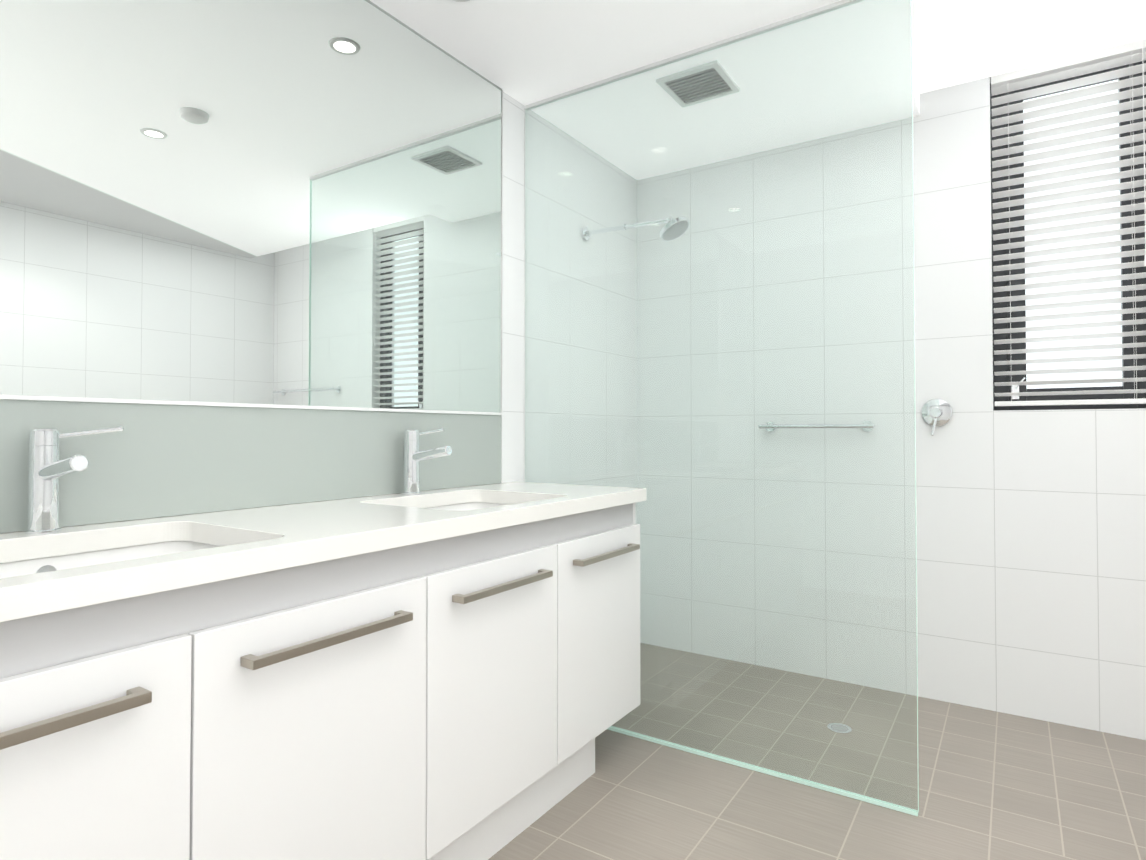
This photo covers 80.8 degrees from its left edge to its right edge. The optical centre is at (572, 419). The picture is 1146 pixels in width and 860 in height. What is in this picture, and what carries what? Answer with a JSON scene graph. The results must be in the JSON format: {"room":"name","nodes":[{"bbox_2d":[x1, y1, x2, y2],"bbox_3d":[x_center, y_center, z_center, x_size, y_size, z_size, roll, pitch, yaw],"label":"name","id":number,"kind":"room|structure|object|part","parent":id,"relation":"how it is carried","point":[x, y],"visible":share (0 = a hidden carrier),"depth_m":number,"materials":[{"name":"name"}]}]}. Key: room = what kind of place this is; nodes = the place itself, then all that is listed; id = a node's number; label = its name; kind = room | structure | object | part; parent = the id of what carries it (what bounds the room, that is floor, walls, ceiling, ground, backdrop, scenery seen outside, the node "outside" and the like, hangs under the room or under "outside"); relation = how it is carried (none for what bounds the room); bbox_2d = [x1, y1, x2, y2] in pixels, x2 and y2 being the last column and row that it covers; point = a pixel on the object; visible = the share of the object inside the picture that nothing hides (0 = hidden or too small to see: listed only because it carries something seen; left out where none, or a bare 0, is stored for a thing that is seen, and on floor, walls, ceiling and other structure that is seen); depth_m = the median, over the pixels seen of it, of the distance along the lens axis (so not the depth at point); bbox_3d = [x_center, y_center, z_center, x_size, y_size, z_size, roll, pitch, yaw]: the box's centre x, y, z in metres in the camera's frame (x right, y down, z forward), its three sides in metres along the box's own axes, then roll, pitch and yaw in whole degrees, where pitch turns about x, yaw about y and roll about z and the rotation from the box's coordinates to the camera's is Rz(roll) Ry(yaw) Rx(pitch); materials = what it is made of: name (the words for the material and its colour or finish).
{"room":"bathroom","nodes":[
{"label":"bathroom","id":0,"kind":"room"},
{"bbox_2d":[4,92,637,532],"bbox_3d":[-0.760,-0.228,2.036,0.200,2.720,4.100,-1,-1,33],"label":"wall","id":1,"kind":"structure","parent":0,"point":[514,292],"depth_m":2.97,"materials":[{"name":"white tile"}]},
{"bbox_2d":[0,399,500,532],"bbox_3d":[-0.811,0.097,1.764,0.006,0.259,1.948,-1,-1,33],"label":"backsplash","id":2,"kind":"structure","parent":1,"relation":"attached to","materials":[{"name":"grey glass"}]},
{"bbox_2d":[0,0,501,412],"bbox_3d":[-0.811,-0.664,1.777,0.005,1.244,1.948,-1,-1,33],"label":"mirror glass","id":3,"kind":"object","parent":1,"relation":"attached to","point":[288,202],"visible":1,"depth_m":1.73,"materials":[{"name":"silver mirror"}]},
{"bbox_2d":[0,394,501,414],"bbox_3d":[-0.809,-0.037,1.765,0.011,0.009,1.948,-1,-1,33],"label":"ledge","id":4,"kind":"object","parent":1,"relation":"attached to","point":[58,398],"visible":1,"depth_m":1.64,"materials":[{"name":"white metal"}]},
{"bbox_2d":[366,0,501,90],"bbox_3d":[-0.810,-1.289,1.786,0.008,0.006,1.948,-1,-1,33],"label":"mirror edge","id":5,"kind":"object","parent":1,"relation":"attached to","point":[429,41],"visible":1,"depth_m":2.29,"materials":[{"name":"grey metal"}]},
{"bbox_2d":[501,90,502,482],"bbox_3d":[-0.274,-0.517,2.591,0.009,1.516,0.006,-1,-1,33],"label":"mirror edge","id":6,"kind":"object","parent":1,"relation":"attached to","point":[502,306],"visible":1,"depth_m":2.59,"materials":[{"name":"white metal"}]},
{"bbox_2d":[581,217,689,241],"bbox_3d":[0.270,-0.830,2.966,0.514,0.125,0.136,-1,-1,33],"label":"shower head","id":7,"kind":"object","parent":1,"relation":"attached to","point":[666,233],"depth_m":2.89},
{"bbox_2d":[370,0,1145,167],"bbox_3d":[0.620,-1.455,1.033,3.230,0.300,3.500,-1,-1,33],"label":"ceiling","id":8,"kind":"structure","parent":0,"point":[525,52],"depth_m":2.33,"materials":[{"name":"white paint"}]},
{"bbox_2d":[452,0,470,2],"bbox_3d":[-0.341,-1.285,2.018,0.104,0.006,0.104,-1,-1,33],"label":"recessed light","id":9,"kind":"object","parent":8,"relation":"in","point":[461,1],"visible":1,"depth_m":2.06,"materials":[{"name":"white metal"}]},
{"bbox_2d":[656,60,739,107],"bbox_3d":[0.478,-1.273,2.561,0.240,0.012,0.240,-1,-1,33],"label":"ceiling vent","id":10,"kind":"object","parent":8,"relation":"in","point":[691,85],"depth_m":2.55,"materials":[{"name":"grey metal"}]},
{"bbox_2d":[619,94,919,179],"bbox_3d":[0.839,-1.420,3.101,1.332,0.300,0.200,-1,-1,33],"label":"cornice","id":11,"kind":"structure","parent":0,"point":[791,139],"depth_m":3.03,"materials":[{"name":"white paint"}]},
{"bbox_2d":[637,77,996,710],"bbox_3d":[1.053,-0.208,3.179,1.582,2.720,0.200,-1,-1,33],"label":"wall","id":12,"kind":"structure","parent":0,"point":[955,519],"depth_m":2.99,"materials":[{"name":"white tile"}]},
{"bbox_2d":[758,421,874,431],"bbox_3d":[1.077,0.029,2.995,0.499,0.048,0.074,-1,-1,33],"label":"towel bar","id":13,"kind":"object","parent":12,"relation":"attached to","point":[768,426],"depth_m":2.97,"materials":[{"name":"silver metal"}]},
{"bbox_2d":[921,399,952,435],"bbox_3d":[1.477,-0.011,2.739,0.112,0.152,0.065,-1,-1,33],"label":"shower mixer","id":14,"kind":"object","parent":12,"relation":"attached to","point":[936,412],"visible":1,"depth_m":2.74,"materials":[{"name":"silver metal"}]},
{"bbox_2d":[990,60,1145,410],"bbox_3d":[1.917,-0.706,2.607,0.498,1.335,0.084,-1,-1,33],"label":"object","id":15,"kind":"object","parent":12,"relation":"in","point":[1125,362],"depth_m":2.61,"materials":[{"name":"grey"}]},
{"bbox_3d":[1.761,-0.126,2.658,0.046,0.087,0.014,-1,-1,33],"label":"window winder","id":16,"kind":"part","parent":15,"relation":"part of","materials":[{"name":"white plastic"}]},
{"bbox_2d":[991,39,1145,405],"bbox_3d":[1.883,-0.715,2.556,0.492,1.316,0.062,-1,-1,33],"label":"blind","id":17,"kind":"object","parent":15,"relation":"attached to","point":[1093,61],"visible":0.98,"depth_m":2.55,"materials":[{"name":"white plastic"}]},
{"bbox_2d":[993,408,1145,739],"bbox_3d":[1.923,0.552,2.596,0.498,1.180,0.200,-1,-1,33],"label":"wall","id":18,"kind":"structure","parent":12,"relation":"attached to","point":[1070,537],"depth_m":2.52,"materials":[{"name":"white tile"}]},
{"bbox_2d":[488,643,1145,859],"bbox_3d":[0.674,1.166,1.073,3.630,0.100,4.100,-1,-1,33],"label":"floor","id":19,"kind":"structure","parent":0,"point":[1073,792],"depth_m":2.09,"materials":[{"name":"tile"}]},
{"bbox_2d":[0,495,646,859],"bbox_3d":[-0.540,0.697,1.630,0.593,0.857,2.040,-1,-1,33],"label":"bathroom vanity","id":20,"kind":"object","parent":19,"relation":"on","point":[418,667],"depth_m":1.28,"materials":[{"name":"white wood"}]},
{"bbox_3d":[-0.726,0.401,0.844,0.038,0.016,0.354,-1,-1,33],"label":"handle","id":21,"kind":"part","parent":20,"relation":"part of","materials":[{"name":"silver metal"}]},
{"bbox_3d":[-0.750,0.650,0.855,0.019,0.625,0.506,-1,-1,33],"label":"door","id":22,"kind":"part","parent":20,"relation":"part of","materials":[{"name":"white"}]},
{"bbox_3d":[-0.471,0.657,1.282,0.019,0.625,0.506,-1,-1,33],"label":"door","id":23,"kind":"part","parent":20,"relation":"part of","materials":[{"name":"white wood"}]},
{"bbox_2d":[0,482,646,610],"bbox_3d":[-0.546,0.247,1.644,0.575,0.043,2.052,-1,-1,33],"label":"countertop","id":24,"kind":"structure","parent":20,"relation":"on","point":[252,536],"depth_m":1.40,"materials":[{"name":"white stone"}]},
{"bbox_2d":[16,423,123,534],"bbox_3d":[-0.956,0.117,1.332,0.192,0.208,0.165,-1,-1,33],"label":"faucet","id":25,"kind":"object","parent":24,"relation":"on","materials":[{"name":"silver metal"}]},
{"bbox_2d":[0,535,223,574],"bbox_3d":[-0.837,0.321,1.175,0.425,0.143,0.521,-1,-1,33],"label":"sink","id":26,"kind":"object","parent":24,"relation":"in","point":[23,560],"depth_m":1.36,"materials":[{"name":"white ceramic"}]},
{"bbox_2d":[396,427,455,494],"bbox_3d":[-0.426,0.130,2.141,0.192,0.208,0.165,-1,-1,33],"label":"faucet","id":27,"kind":"object","parent":24,"relation":"on","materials":[{"name":"silver metal"}]},
{"bbox_2d":[412,499,519,506],"bbox_3d":[-0.307,0.334,1.984,0.425,0.143,0.520,-1,-1,33],"label":"sink","id":28,"kind":"object","parent":24,"relation":"in","point":[447,502],"depth_m":2.24,"materials":[{"name":"white ceramic"}]},
{"bbox_3d":[-0.447,0.409,1.270,0.038,0.016,0.354,-1,-1,33],"label":"handle","id":29,"kind":"part","parent":20,"relation":"part of","materials":[{"name":"silver metal"}]},
{"bbox_3d":[-0.191,0.664,1.708,0.019,0.625,0.506,-1,-1,33],"label":"door","id":30,"kind":"part","parent":20,"relation":"part of","materials":[{"name":"white wood"}]},
{"bbox_3d":[-0.167,0.416,1.697,0.038,0.016,0.354,-1,-1,33],"label":"handle","id":31,"kind":"part","parent":20,"relation":"part of","materials":[{"name":"silver metal"}]},
{"bbox_3d":[0.088,0.672,2.135,0.019,0.625,0.506,-1,-1,33],"label":"door","id":32,"kind":"part","parent":20,"relation":"part of","materials":[{"name":"white wood"}]},
{"bbox_3d":[0.112,0.423,2.123,0.038,0.016,0.354,-1,-1,33],"label":"handle","id":33,"kind":"part","parent":20,"relation":"part of","materials":[{"name":"silver metal"}]},
{"bbox_2d":[524,0,918,815],"bbox_3d":[0.398,-0.072,2.329,1.411,2.417,0.018,-1,-1,33],"label":"screen","id":34,"kind":"object","parent":19,"relation":"on","point":[774,26],"visible":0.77,"depth_m":2.21,"materials":[{"name":"clear glass"}]},
{"bbox_2d":[827,723,851,733],"bbox_3d":[0.984,1.138,2.487,0.084,0.003,0.084,-1,-1,33],"label":"floor drain","id":35,"kind":"object","parent":19,"relation":"on","point":[833,730],"depth_m":2.48,"materials":[{"name":"silver metal"}]},
{"bbox_3d":[0.984,1.137,2.487,0.060,0.001,0.060,-1,-1,33],"label":"floor drain grate","id":36,"kind":"part","parent":35,"relation":"part of","materials":[{"name":"silver metal"}]},
{"label":"outside","id":37,"kind":"structure","parent":0,"visible":0},
{"bbox_2d":[1023,79,1121,388],"bbox_3d":[2.173,-0.702,2.998,2.098,3.100,0.010,-1,-1,33],"label":"sky","id":38,"kind":"structure","parent":37,"point":[1078,364],"depth_m":2.97,"materials":[{"name":"white"}]}
]}

